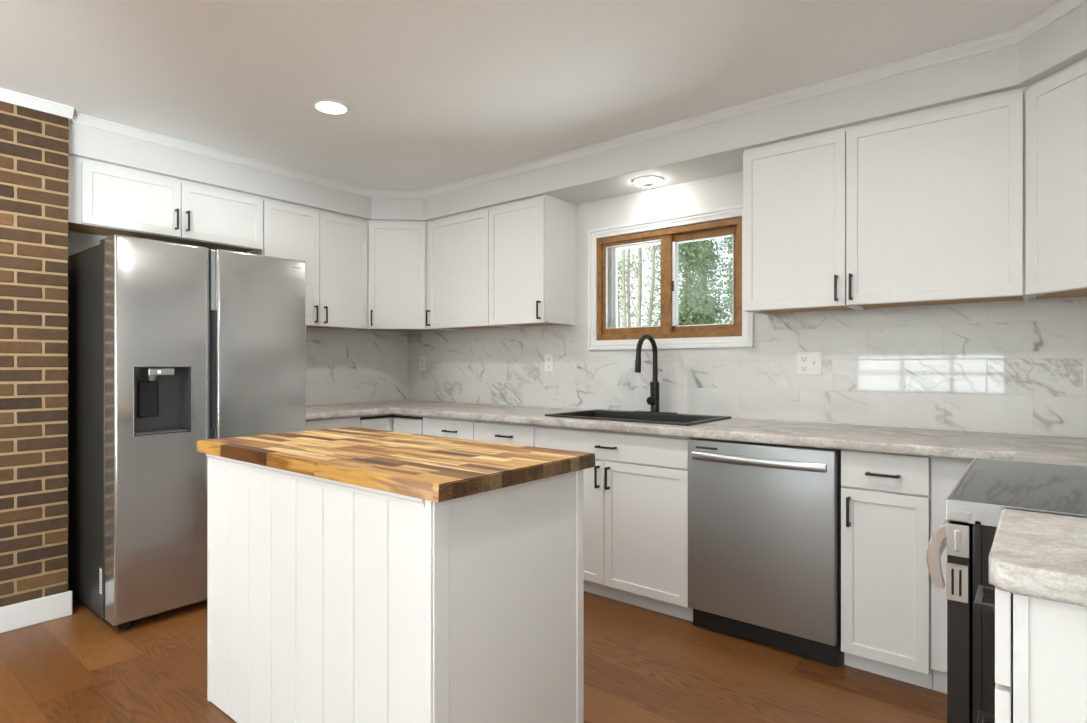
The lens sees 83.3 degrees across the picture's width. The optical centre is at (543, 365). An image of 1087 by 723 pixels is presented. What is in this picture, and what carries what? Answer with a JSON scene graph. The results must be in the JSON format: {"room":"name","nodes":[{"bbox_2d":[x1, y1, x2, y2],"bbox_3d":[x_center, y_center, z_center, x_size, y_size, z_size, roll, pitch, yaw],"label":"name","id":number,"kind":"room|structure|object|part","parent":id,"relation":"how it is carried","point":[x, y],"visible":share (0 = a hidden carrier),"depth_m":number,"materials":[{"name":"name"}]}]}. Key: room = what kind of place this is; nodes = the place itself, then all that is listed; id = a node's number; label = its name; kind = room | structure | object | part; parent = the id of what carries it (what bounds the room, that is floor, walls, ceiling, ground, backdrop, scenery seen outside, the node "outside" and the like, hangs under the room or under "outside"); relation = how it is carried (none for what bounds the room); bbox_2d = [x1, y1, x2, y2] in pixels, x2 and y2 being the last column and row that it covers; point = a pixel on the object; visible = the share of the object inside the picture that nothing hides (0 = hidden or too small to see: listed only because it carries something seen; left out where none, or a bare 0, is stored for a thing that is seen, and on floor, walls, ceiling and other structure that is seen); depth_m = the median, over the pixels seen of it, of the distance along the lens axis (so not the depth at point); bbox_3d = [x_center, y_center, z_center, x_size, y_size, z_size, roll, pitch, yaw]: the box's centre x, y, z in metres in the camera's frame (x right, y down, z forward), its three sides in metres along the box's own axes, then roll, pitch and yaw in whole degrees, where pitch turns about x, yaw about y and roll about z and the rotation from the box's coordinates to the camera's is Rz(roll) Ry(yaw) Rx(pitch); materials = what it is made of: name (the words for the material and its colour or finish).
{"room":"kitchen","nodes":[
{"label":"kitchen","id":0,"kind":"room"},
{"bbox_2d":[0,101,68,606],"bbox_3d":[-3.038,-0.017,2.339,0.414,2.440,1.888,0,0,39],"label":"brick wall","id":1,"kind":"structure","parent":0,"point":[34,145],"depth_m":2.84,"materials":[{"name":"brown brick"}]},
{"bbox_2d":[0,591,71,632],"bbox_3d":[-3.607,1.144,1.296,0.016,0.115,4.248,0,0,39],"label":"baseboard","id":2,"kind":"structure","parent":1,"relation":"attached to","point":[39,610],"depth_m":2.83,"materials":[{"name":"paint"}]},
{"bbox_2d":[68,231,407,332],"bbox_3d":[-3.253,-0.017,2.521,0.150,2.438,6.600,0,0,39],"label":"wall","id":3,"kind":"structure","parent":0,"point":[78,242],"depth_m":3.33,"materials":[{"name":"paint"}]},
{"bbox_2d":[68,155,262,252],"bbox_3d":[-2.149,-0.876,3.483,0.359,0.331,0.980,0,0,39],"label":"upper cabinet","id":4,"kind":"object","parent":3,"relation":"attached to","point":[105,199],"visible":0.97,"depth_m":3.34,"materials":[{"name":"paint"}]},
{"bbox_3d":[-2.171,-0.867,3.239,0.019,0.307,0.453,0,0,39],"label":"door","id":5,"kind":"part","parent":4,"relation":"part of","materials":[{"name":"paint"}]},
{"bbox_3d":[-2.025,-0.806,3.378,0.034,0.112,0.010,0,0,39],"label":"handle","id":6,"kind":"part","parent":4,"relation":"part of","materials":[{"name":"black metal"}]},
{"bbox_3d":[-1.989,-0.806,3.422,0.034,0.112,0.010,0,0,39],"label":"handle","id":7,"kind":"part","parent":4,"relation":"part of","materials":[{"name":"black metal"}]},
{"bbox_3d":[-1.881,-0.867,3.598,0.019,0.307,0.461,0,0,39],"label":"door","id":8,"kind":"part","parent":4,"relation":"part of","materials":[{"name":"paint"}]},
{"bbox_2d":[249,197,367,329],"bbox_3d":[-1.602,-0.651,4.160,0.359,0.780,0.756,0,0,39],"label":"upper cabinet","id":9,"kind":"object","parent":3,"relation":"attached to","point":[333,247],"visible":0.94,"depth_m":4.10,"materials":[{"name":"paint"}]},
{"bbox_3d":[-1.614,-0.641,3.928,0.019,0.759,0.372,0,0,39],"label":"door","id":10,"kind":"part","parent":9,"relation":"part of","materials":[{"name":"paint"}]},
{"bbox_3d":[-1.498,-0.336,4.030,0.034,0.112,0.010,0,0,39],"label":"handle","id":11,"kind":"part","parent":9,"relation":"part of","materials":[{"name":"black metal"}]},
{"bbox_3d":[-1.454,-0.336,4.085,0.034,0.112,0.010,0,0,39],"label":"handle","id":12,"kind":"part","parent":9,"relation":"part of","materials":[{"name":"black metal"}]},
{"bbox_3d":[-1.378,-0.641,4.220,0.019,0.759,0.372,0,0,39],"label":"door","id":13,"kind":"part","parent":9,"relation":"part of","materials":[{"name":"paint"}]},
{"bbox_2d":[306,328,406,404],"bbox_3d":[-1.557,0.013,4.494,0.008,0.548,1.400,0,0,39],"label":"tile backsplash","id":14,"kind":"structure","parent":3,"relation":"attached to","point":[343,366],"depth_m":4.64,"materials":[{"name":"tile"}]},
{"bbox_2d":[0,591,946,722],"bbox_3d":[-1.438,1.262,0.965,5.230,0.120,7.060,0,0,39],"label":"floor","id":15,"kind":"structure","parent":0,"point":[642,665],"depth_m":2.37,"materials":[{"name":"brown wood"}]},
{"bbox_2d":[68,234,305,629],"bbox_3d":[-1.927,0.306,3.317,0.812,1.792,0.915,0,0,39],"label":"refrigerator","id":16,"kind":"object","parent":15,"relation":"on","point":[172,347],"visible":0.9,"depth_m":2.94,"materials":[{"name":"grey metal"}]},
{"bbox_3d":[-1.826,0.289,2.900,0.126,1.740,0.392,0,0,39],"label":"door","id":17,"kind":"part","parent":16,"relation":"part of","materials":[{"name":"silver metal"}]},
{"bbox_3d":[-1.779,0.165,2.860,0.005,0.322,0.245,0,0,39],"label":"dispenser trim","id":18,"kind":"part","parent":16,"relation":"part of","materials":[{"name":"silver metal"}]},
{"bbox_3d":[-1.524,0.289,3.274,0.126,1.740,0.476,0,0,39],"label":"door","id":19,"kind":"part","parent":16,"relation":"part of","materials":[{"name":"silver metal"}]},
{"bbox_2d":[306,416,359,430],"bbox_3d":[-1.568,0.765,3.951,0.634,0.873,0.508,0,0,39],"label":"base cabinet","id":20,"kind":"object","parent":15,"relation":"on","point":[316,424],"visible":0.03,"depth_m":3.82,"materials":[{"name":"paint"}]},
{"bbox_2d":[359,414,424,434],"bbox_3d":[-1.033,0.765,4.397,0.905,0.873,0.852,0,0,39],"label":"base cabinet","id":21,"kind":"object","parent":15,"relation":"on","point":[413,424],"visible":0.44,"depth_m":4.08,"materials":[{"name":"paint"}]},
{"bbox_3d":[-1.115,0.737,4.076,0.019,0.754,0.242,0,0,39],"label":"door","id":22,"kind":"part","parent":21,"relation":"part of","materials":[{"name":"paint"}]},
{"bbox_3d":[-0.904,0.737,4.081,0.292,0.754,0.019,0,0,39],"label":"door","id":23,"kind":"part","parent":21,"relation":"part of","materials":[{"name":"paint"}]},
{"bbox_2d":[306,400,1086,465],"bbox_3d":[0.242,0.306,3.044,4.612,0.041,1.374,0,0,39],"label":"countertop","id":24,"kind":"structure","parent":21,"relation":"on","point":[953,444],"depth_m":2.62,"materials":[{"name":"stone"}]},
{"bbox_2d":[545,409,731,425],"bbox_3d":[0.506,0.390,3.338,0.864,0.232,0.520,0,0,39],"label":"sink","id":25,"kind":"object","parent":24,"relation":"in","point":[596,414],"visible":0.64,"depth_m":3.40,"materials":[{"name":"black"}]},
{"bbox_2d":[564,411,711,422],"bbox_3d":[0.489,0.394,3.318,0.806,0.225,0.415,0,0,39],"label":"basin","id":26,"kind":"object","parent":25,"relation":"in","point":[674,418],"depth_m":3.49,"materials":[{"name":"black"}]},
{"bbox_2d":[634,334,676,413],"bbox_3d":[0.582,0.050,3.435,0.250,0.449,0.242,0,0,39],"label":"kitchen faucet","id":27,"kind":"object","parent":24,"relation":"on","point":[653,400],"visible":1,"depth_m":3.48,"materials":[{"name":"black metal"}]},
{"bbox_3d":[0.612,0.139,3.473,0.012,0.091,0.014,0,0,39],"label":"lever","id":28,"kind":"part","parent":27,"relation":"part of","materials":[{"name":"black metal"}]},
{"bbox_3d":[0.641,0.271,3.508,0.250,0.007,0.054,0,0,39],"label":"plate","id":29,"kind":"part","parent":27,"relation":"part of","materials":[{"name":"black metal"}]},
{"bbox_2d":[197,427,594,722],"bbox_3d":[-0.545,0.736,2.040,1.300,0.931,0.632,0,0,39],"label":"kitchen island","id":30,"kind":"object","parent":15,"relation":"on","point":[355,574],"visible":1,"depth_m":1.70,"materials":[{"name":"paint"}]},
{"bbox_3d":[-1.189,0.756,2.189,0.016,0.886,0.022,0,0,39],"label":"corner trim","id":31,"kind":"part","parent":30,"relation":"part of","materials":[{"name":"paint"}]},
{"bbox_3d":[-0.739,0.324,1.812,1.179,0.023,0.014,0,0,39],"label":"moulding","id":32,"kind":"part","parent":30,"relation":"part of","materials":[{"name":"paint"}]},
{"bbox_3d":[-0.730,0.765,1.817,1.175,0.866,0.012,0,0,39],"label":"beadboard panel","id":33,"kind":"part","parent":30,"relation":"part of","materials":[{"name":"paint"}]},
{"bbox_3d":[-0.262,0.756,1.437,0.030,0.886,0.019,0,0,39],"label":"corner trim","id":34,"kind":"part","parent":30,"relation":"part of","materials":[{"name":"paint"}]},
{"bbox_3d":[-0.243,0.756,1.440,0.012,0.886,0.049,0,0,39],"label":"corner trim","id":35,"kind":"part","parent":30,"relation":"part of","materials":[{"name":"paint"}]},
{"bbox_3d":[-0.065,0.755,1.663,0.005,0.885,0.523,0,0,39],"label":"panel","id":36,"kind":"part","parent":30,"relation":"part of","materials":[{"name":"paint"}]},
{"bbox_3d":[0.110,0.756,1.876,0.012,0.886,0.032,0,0,39],"label":"corner trim","id":37,"kind":"part","parent":30,"relation":"part of","materials":[{"name":"paint"}]},
{"bbox_2d":[423,416,475,439],"bbox_3d":[-0.427,0.765,4.047,0.472,0.873,0.634,0,0,39],"label":"base cabinet","id":38,"kind":"object","parent":15,"relation":"on","point":[433,426],"visible":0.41,"depth_m":3.81,"materials":[{"name":"paint"}]},
{"bbox_3d":[-0.584,0.410,3.788,0.112,0.010,0.034,0,0,39],"label":"handle","id":39,"kind":"part","parent":38,"relation":"part of","materials":[{"name":"black metal"}]},
{"bbox_2d":[474,420,535,446],"bbox_3d":[-0.060,0.765,3.750,0.472,0.873,0.634,0,0,39],"label":"base cabinet","id":40,"kind":"object","parent":15,"relation":"on","point":[497,432],"visible":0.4,"depth_m":3.52,"materials":[{"name":"paint"}]},
{"bbox_3d":[-0.228,0.407,3.501,0.112,0.010,0.034,0,0,39],"label":"handle","id":41,"kind":"part","parent":40,"relation":"part of","materials":[{"name":"black metal"}]},
{"bbox_2d":[534,425,692,621],"bbox_3d":[0.483,0.765,3.312,0.924,0.873,0.634,0,0,39],"label":"base cabinet","id":42,"kind":"object","parent":15,"relation":"on","point":[636,490],"visible":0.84,"depth_m":2.99,"materials":[{"name":"paint"}]},
{"bbox_3d":[0.133,0.800,3.243,0.457,0.628,0.019,0,0,39],"label":"door","id":43,"kind":"part","parent":42,"relation":"part of","materials":[{"name":"paint"}]},
{"bbox_3d":[0.271,0.566,3.097,0.010,0.112,0.034,0,0,39],"label":"handle","id":44,"kind":"part","parent":42,"relation":"part of","materials":[{"name":"black metal"}]},
{"bbox_3d":[0.312,0.412,3.065,0.112,0.010,0.034,0,0,39],"label":"handle","id":45,"kind":"part","parent":42,"relation":"part of","materials":[{"name":"black metal"}]},
{"bbox_3d":[0.319,0.566,3.058,0.010,0.112,0.034,0,0,39],"label":"handle","id":46,"kind":"part","parent":42,"relation":"part of","materials":[{"name":"black metal"}]},
{"bbox_3d":[0.311,0.410,3.099,0.916,0.136,0.019,0,0,39],"label":"drawer","id":47,"kind":"part","parent":42,"relation":"part of","materials":[{"name":"paint"}]},
{"bbox_3d":[0.490,0.800,2.954,0.455,0.628,0.019,0,0,39],"label":"door","id":48,"kind":"part","parent":42,"relation":"part of","materials":[{"name":"paint"}]},
{"bbox_2d":[688,438,843,666],"bbox_3d":[1.077,0.768,2.797,0.632,0.868,0.648,0,0,39],"label":"dishwasher","id":49,"kind":"object","parent":15,"relation":"on","point":[764,520],"visible":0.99,"depth_m":2.55,"materials":[{"name":"silver metal"}]},
{"bbox_3d":[0.883,0.405,2.566,0.562,0.032,0.044,0,0,39],"label":"handle","id":50,"kind":"part","parent":49,"relation":"part of","materials":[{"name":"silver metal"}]},
{"bbox_3d":[0.935,1.142,2.630,0.622,0.116,0.010,0,0,39],"label":"kick plate","id":51,"kind":"part","parent":49,"relation":"part of","materials":[{"name":"black plastic"}]},
{"bbox_2d":[839,450,840,642],"bbox_3d":[1.105,0.718,2.833,0.623,0.768,0.556,0,0,39],"label":"filler panel","id":52,"kind":"object","parent":49,"relation":"in","point":[839,450],"depth_m":2.43,"materials":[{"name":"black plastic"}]},
{"bbox_2d":[841,450,932,689],"bbox_3d":[1.458,0.765,2.524,0.300,0.873,0.634,0,0,39],"label":"base cabinet","id":53,"kind":"object","parent":15,"relation":"on","point":[886,497],"visible":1,"depth_m":2.30,"materials":[{"name":"paint"}]},
{"bbox_3d":[1.179,0.567,2.364,0.010,0.112,0.034,0,0,39],"label":"handle","id":54,"kind":"part","parent":53,"relation":"part of","materials":[{"name":"black metal"}]},
{"bbox_3d":[1.270,0.412,2.290,0.112,0.010,0.034,0,0,39],"label":"handle","id":55,"kind":"part","parent":53,"relation":"part of","materials":[{"name":"black metal"}]},
{"bbox_3d":[1.286,0.404,2.311,0.294,0.140,0.019,0,0,39],"label":"drawer","id":56,"kind":"part","parent":53,"relation":"part of","materials":[{"name":"paint"}]},
{"bbox_2d":[931,457,972,693],"bbox_3d":[1.522,0.765,2.171,0.240,0.874,0.066,0,0,39],"label":"filler panel","id":57,"kind":"object","parent":15,"relation":"on","point":[946,473],"visible":0.22,"depth_m":2.20,"materials":[{"name":"paint"}]},
{"bbox_2d":[927,458,1086,722],"bbox_3d":[1.360,0.743,1.375,0.765,0.917,0.756,0,0,39],"label":"range","id":58,"kind":"object","parent":15,"relation":"on","point":[987,487],"visible":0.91,"depth_m":1.29,"materials":[{"name":"black metal"}]},
{"bbox_2d":[927,519,996,722],"bbox_3d":[1.360,0.738,1.375,0.765,0.868,0.756,0,0,39],"label":"oven","id":59,"kind":"object","parent":58,"relation":"in","point":[968,543],"depth_m":1.28,"materials":[{"name":"black metal"}]},
{"bbox_3d":[1.375,0.307,1.364,0.728,0.045,0.755,0,0,39],"label":"control panel","id":60,"kind":"part","parent":58,"relation":"part of","materials":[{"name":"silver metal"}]},
{"bbox_2d":[951,458,1086,514],"bbox_3d":[1.377,0.295,1.362,0.722,0.017,0.747,0,0,39],"label":"cooktop","id":61,"kind":"object","parent":58,"relation":"in","point":[987,486],"depth_m":1.42,"materials":[{"name":"black ceramic"}]},
{"bbox_2d":[974,585,1086,722],"bbox_3d":[1.018,0.765,0.867,0.662,0.873,0.364,0,0,39],"label":"base cabinet","id":62,"kind":"object","parent":15,"relation":"on","point":[1041,644],"visible":0.79,"depth_m":0.88,"materials":[{"name":"paint"}]},
{"bbox_3d":[0.775,0.407,1.066,0.034,0.010,0.112,0,0,39],"label":"handle","id":63,"kind":"part","parent":62,"relation":"part of","materials":[{"name":"black metal"}]},
{"bbox_3d":[0.775,0.636,1.066,0.034,0.010,0.112,0,0,39],"label":"handle","id":64,"kind":"part","parent":62,"relation":"part of","materials":[{"name":"black metal"}]},
{"bbox_3d":[0.796,0.636,1.049,0.019,0.301,0.354,0,0,39],"label":"drawer","id":65,"kind":"part","parent":62,"relation":"part of","materials":[{"name":"paint"}]},
{"bbox_3d":[0.796,0.407,1.049,0.019,0.142,0.354,0,0,39],"label":"drawer","id":66,"kind":"part","parent":62,"relation":"part of","materials":[{"name":"paint"}]},
{"bbox_2d":[989,509,1086,606],"bbox_3d":[1.028,0.306,0.855,0.638,0.041,0.421,0,0,39],"label":"countertop","id":67,"kind":"structure","parent":62,"relation":"on","point":[1032,554],"depth_m":0.91,"materials":[{"name":"stone"}]},
{"bbox_2d":[0,0,1058,191],"bbox_3d":[-1.438,-1.296,0.965,5.230,0.120,7.060,0,0,39],"label":"ceiling","id":68,"kind":"structure","parent":0,"point":[437,93],"depth_m":2.48,"materials":[{"name":"paint"}]},
{"bbox_2d":[312,99,349,115],"bbox_3d":[-1.015,-1.232,2.924,0.176,0.009,0.176,0,0,39],"label":"recessed light","id":69,"kind":"object","parent":68,"relation":"in","point":[325,106],"visible":1,"depth_m":2.92,"materials":[{"name":"paint"}]},
{"bbox_2d":[316,102,345,113],"bbox_3d":[-1.015,-1.233,2.924,0.141,0.005,0.141,0,0,39],"label":"diffuser","id":70,"kind":"object","parent":69,"relation":"attached to","point":[322,107],"depth_m":2.92,"materials":[{"name":"white plastic"}]},
{"bbox_2d":[68,2,1086,220],"bbox_3d":[-0.090,-1.139,2.633,4.630,0.195,2.450,0,0,39],"label":"soffit","id":71,"kind":"structure","parent":68,"relation":"attached to","point":[717,148],"depth_m":3.14,"materials":[{"name":"paint"}]},
{"bbox_2d":[68,0,1086,198],"bbox_3d":[-0.206,-1.215,2.505,3.913,0.042,2.105,0,0,39],"label":"trim","id":72,"kind":"structure","parent":71,"relation":"attached to","point":[1060,8],"depth_m":3.05,"materials":[{"name":"paint"}]},
{"bbox_2d":[632,175,663,186],"bbox_3d":[0.589,-1.026,3.441,0.176,0.029,0.176,0,0,39],"label":"ceiling light","id":73,"kind":"object","parent":71,"relation":"attached to","point":[650,180],"visible":1,"depth_m":3.40,"materials":[{"name":"paint"}]},
{"bbox_2d":[635,178,660,186],"bbox_3d":[0.589,-1.028,3.441,0.141,0.022,0.141,0,0,39],"label":"diffuser","id":74,"kind":"object","parent":73,"relation":"attached to","point":[640,182],"depth_m":3.41,"materials":[{"name":"white"}]},
{"bbox_2d":[408,171,1086,332],"bbox_3d":[0.727,-0.017,3.644,4.930,2.438,0.150,0,0,39],"label":"wall","id":75,"kind":"structure","parent":0,"point":[725,190],"depth_m":3.61,"materials":[{"name":"paint"}]},
{"bbox_2d":[353,220,441,331],"bbox_3d":[-1.077,-0.651,4.607,0.612,0.780,0.620,0,0,39],"label":"upper cabinet","id":76,"kind":"object","parent":75,"relation":"attached to","point":[397,250],"visible":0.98,"depth_m":4.39,"materials":[{"name":"paint"}]},
{"bbox_3d":[-1.050,-0.641,4.388,0.399,0.759,0.019,0,0,-6],"label":"door","id":77,"kind":"part","parent":76,"relation":"part of","materials":[{"name":"paint"}]},
{"bbox_2d":[419,356,425,370],"bbox_3d":[-0.973,-0.015,4.906,0.072,0.116,0.008,0,0,39],"label":"wall outlet","id":78,"kind":"object","parent":75,"relation":"attached to","point":[422,359],"visible":1,"depth_m":4.90,"materials":[{"name":"white plastic"}]},
{"bbox_2d":[426,207,517,330],"bbox_3d":[-0.514,-0.651,4.320,0.626,0.780,0.359,0,0,39],"label":"upper cabinet","id":79,"kind":"object","parent":75,"relation":"attached to","point":[458,245],"visible":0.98,"depth_m":4.20,"materials":[{"name":"paint"}]},
{"bbox_3d":[-0.592,-0.641,4.208,0.602,0.759,0.019,0,0,39],"label":"door","id":80,"kind":"part","parent":79,"relation":"part of","materials":[{"name":"paint"}]},
{"bbox_2d":[489,195,574,327],"bbox_3d":[-0.088,-0.651,3.976,0.469,0.780,0.359,0,0,39],"label":"upper cabinet","id":81,"kind":"object","parent":75,"relation":"attached to","point":[532,240],"visible":1,"depth_m":3.85,"materials":[{"name":"paint"}]},
{"bbox_3d":[-0.174,-0.641,3.870,0.463,0.759,0.019,0,0,39],"label":"door","id":82,"kind":"part","parent":81,"relation":"part of","materials":[{"name":"paint"}]},
{"bbox_3d":[-0.030,-0.336,3.720,0.010,0.112,0.034,0,0,39],"label":"handle","id":83,"kind":"part","parent":81,"relation":"part of","materials":[{"name":"black metal"}]},
{"bbox_2d":[545,354,552,371],"bbox_3d":[0.036,-0.015,4.090,0.072,0.116,0.008,0,0,39],"label":"wall outlet","id":84,"kind":"object","parent":75,"relation":"attached to","point":[548,357],"visible":1,"depth_m":4.09,"materials":[{"name":"white plastic"}]},
{"bbox_2d":[588,204,754,349],"bbox_3d":[0.745,-0.475,3.610,1.052,0.760,0.180,0,0,39],"label":"window","id":85,"kind":"structure","parent":75,"relation":"in","point":[604,333],"depth_m":3.55,"materials":[{"name":"paint"}]},
{"bbox_3d":[0.781,-0.471,3.655,0.934,0.641,0.065,0,0,39],"label":"frame","id":86,"kind":"part","parent":85,"relation":"part of","materials":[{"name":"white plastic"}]},
{"bbox_3d":[0.564,-0.475,3.700,0.479,0.588,0.040,0,0,39],"label":"sash","id":87,"kind":"part","parent":85,"relation":"part of","materials":[{"name":"brown wood"}]},
{"bbox_3d":[0.908,-0.473,3.460,0.423,0.577,0.024,0,0,39],"label":"sash","id":88,"kind":"part","parent":85,"relation":"part of","materials":[{"name":"brown wood"}]},
{"bbox_2d":[407,299,1086,437],"bbox_3d":[0.681,0.013,3.580,4.622,0.548,0.008,0,0,39],"label":"tile backsplash","id":89,"kind":"structure","parent":75,"relation":"attached to","point":[1013,367],"depth_m":2.99,"materials":[{"name":"tile"}]},
{"bbox_2d":[743,127,859,314],"bbox_3d":[1.226,-0.651,2.913,0.457,0.780,0.359,0,0,39],"label":"upper cabinet","id":90,"kind":"object","parent":75,"relation":"attached to","point":[794,190],"visible":0.97,"depth_m":2.80,"materials":[{"name":"paint"}]},
{"bbox_3d":[1.276,-0.336,2.665,0.010,0.112,0.034,0,0,39],"label":"handle","id":91,"kind":"part","parent":90,"relation":"part of","materials":[{"name":"black metal"}]},
{"bbox_2d":[797,352,821,374],"bbox_3d":[1.325,-0.009,3.049,0.118,0.116,0.008,0,0,39],"label":"wall outlet","id":92,"kind":"object","parent":75,"relation":"attached to","point":[808,363],"visible":1,"depth_m":3.05,"materials":[{"name":"white plastic"}]},
{"bbox_2d":[800,355,807,361],"bbox_3d":[1.305,-0.033,3.062,0.034,0.032,0.003,0,0,39],"label":"receptacle","id":93,"kind":"object","parent":92,"relation":"attached to","point":[803,358],"depth_m":3.06,"materials":[{"name":"white plastic"}]},
{"bbox_2d":[800,365,807,370],"bbox_3d":[1.305,0.015,3.062,0.034,0.032,0.003,0,0,39],"label":"receptacle","id":94,"kind":"object","parent":92,"relation":"attached to","point":[802,367],"depth_m":3.06,"materials":[{"name":"white plastic"}]},
{"bbox_2d":[812,356,816,369],"bbox_3d":[1.342,-0.009,3.032,0.024,0.068,0.003,0,0,39],"label":"switch","id":95,"kind":"object","parent":92,"relation":"attached to","point":[814,358],"depth_m":3.03,"materials":[{"name":"white plastic"}]},
{"bbox_2d":[846,86,1028,309],"bbox_3d":[1.646,-0.651,2.575,0.622,0.780,0.359,0,0,39],"label":"upper cabinet","id":96,"kind":"object","parent":75,"relation":"attached to","point":[936,196],"visible":0.98,"depth_m":2.45,"materials":[{"name":"paint"}]},
{"bbox_3d":[1.321,-0.336,2.628,0.010,0.112,0.034,0,0,39],"label":"handle","id":97,"kind":"part","parent":96,"relation":"part of","materials":[{"name":"black metal"}]},
{"bbox_2d":[1026,57,1086,298],"bbox_3d":[2.038,-0.651,2.080,0.625,0.780,0.635,0,0,39],"label":"upper cabinet","id":98,"kind":"object","parent":75,"relation":"attached to","point":[1056,104],"visible":1,"depth_m":2.16,"materials":[{"name":"paint"}]},
{"bbox_3d":[-3.516,-0.017,-1.606,4.930,2.438,0.150,0,0,39],"label":"wall","id":99,"kind":"structure","parent":0,"visible":0},
{"bbox_2d":[0,88,73,118],"bbox_3d":[-3.600,-1.212,1.291,0.034,0.048,4.250,0,0,39],"label":"trim","id":100,"kind":"structure","parent":99,"relation":"attached to","point":[12,97],"depth_m":2.83,"materials":[{"name":"paint"}]},
{"label":"outside","id":101,"kind":"structure","parent":0,"visible":0},
{"bbox_3d":[5.856,1.652,13.674,28.000,0.100,21.800,0,0,39],"label":"ground","id":102,"kind":"structure","parent":101,"visible":0},
{"bbox_2d":[618,250,636,323],"bbox_3d":[1.601,-0.631,13.902,1.235,4.468,1.226,0,0,39],"label":"tree","id":103,"kind":"object","parent":102,"relation":"on","point":[620,306],"visible":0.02,"depth_m":13.82,"materials":[{"name":"green plant"}]},
{"bbox_2d":[618,245,658,326],"bbox_3d":[1.317,-0.931,9.140,1.526,5.072,1.486,0,0,-14],"label":"tree","id":104,"kind":"object","parent":102,"relation":"on","point":[638,272],"visible":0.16,"depth_m":9.04,"materials":[{"name":"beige plant"}]},
{"bbox_2d":[635,244,684,326],"bbox_3d":[2.514,-0.809,12.804,1.220,4.826,1.238,0,0,-16],"label":"tree","id":105,"kind":"object","parent":102,"relation":"on","point":[657,248],"visible":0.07,"depth_m":12.77,"materials":[{"name":"green plant"}]},
{"bbox_2d":[656,238,720,324],"bbox_3d":[1.977,-1.205,8.320,0.880,5.615,0.877,0,0,-31],"label":"tree","id":106,"kind":"object","parent":102,"relation":"on","point":[686,317],"visible":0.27,"depth_m":8.21,"materials":[{"name":"green plant"}]},
{"bbox_2d":[678,238,731,324],"bbox_3d":[2.826,-1.312,10.728,1.096,5.830,1.086,0,0,39],"label":"tree","id":107,"kind":"object","parent":102,"relation":"on","point":[714,267],"visible":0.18,"depth_m":10.67,"materials":[{"name":"green plant"}]},
{"bbox_2d":[717,237,731,322],"bbox_3d":[2.778,-1.101,7.935,1.027,5.407,1.028,0,0,15],"label":"tree","id":108,"kind":"object","parent":102,"relation":"on","point":[728,282],"visible":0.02,"depth_m":7.98,"materials":[{"name":"green plant"}]},
{"bbox_2d":[717,236,731,322],"bbox_3d":[3.321,-1.255,9.557,1.172,5.717,1.159,0,0,16],"label":"tree","id":109,"kind":"object","parent":102,"relation":"on","point":[727,238],"visible":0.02,"depth_m":9.67,"materials":[{"name":"green plant"}]},
{"bbox_2d":[721,238,731,321],"bbox_3d":[4.655,-1.115,13.759,1.537,5.434,1.537,0,0,39],"label":"tree","id":110,"kind":"object","parent":102,"relation":"on","point":[724,238],"visible":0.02,"depth_m":13.87,"materials":[{"name":"green plant"}]}
]}

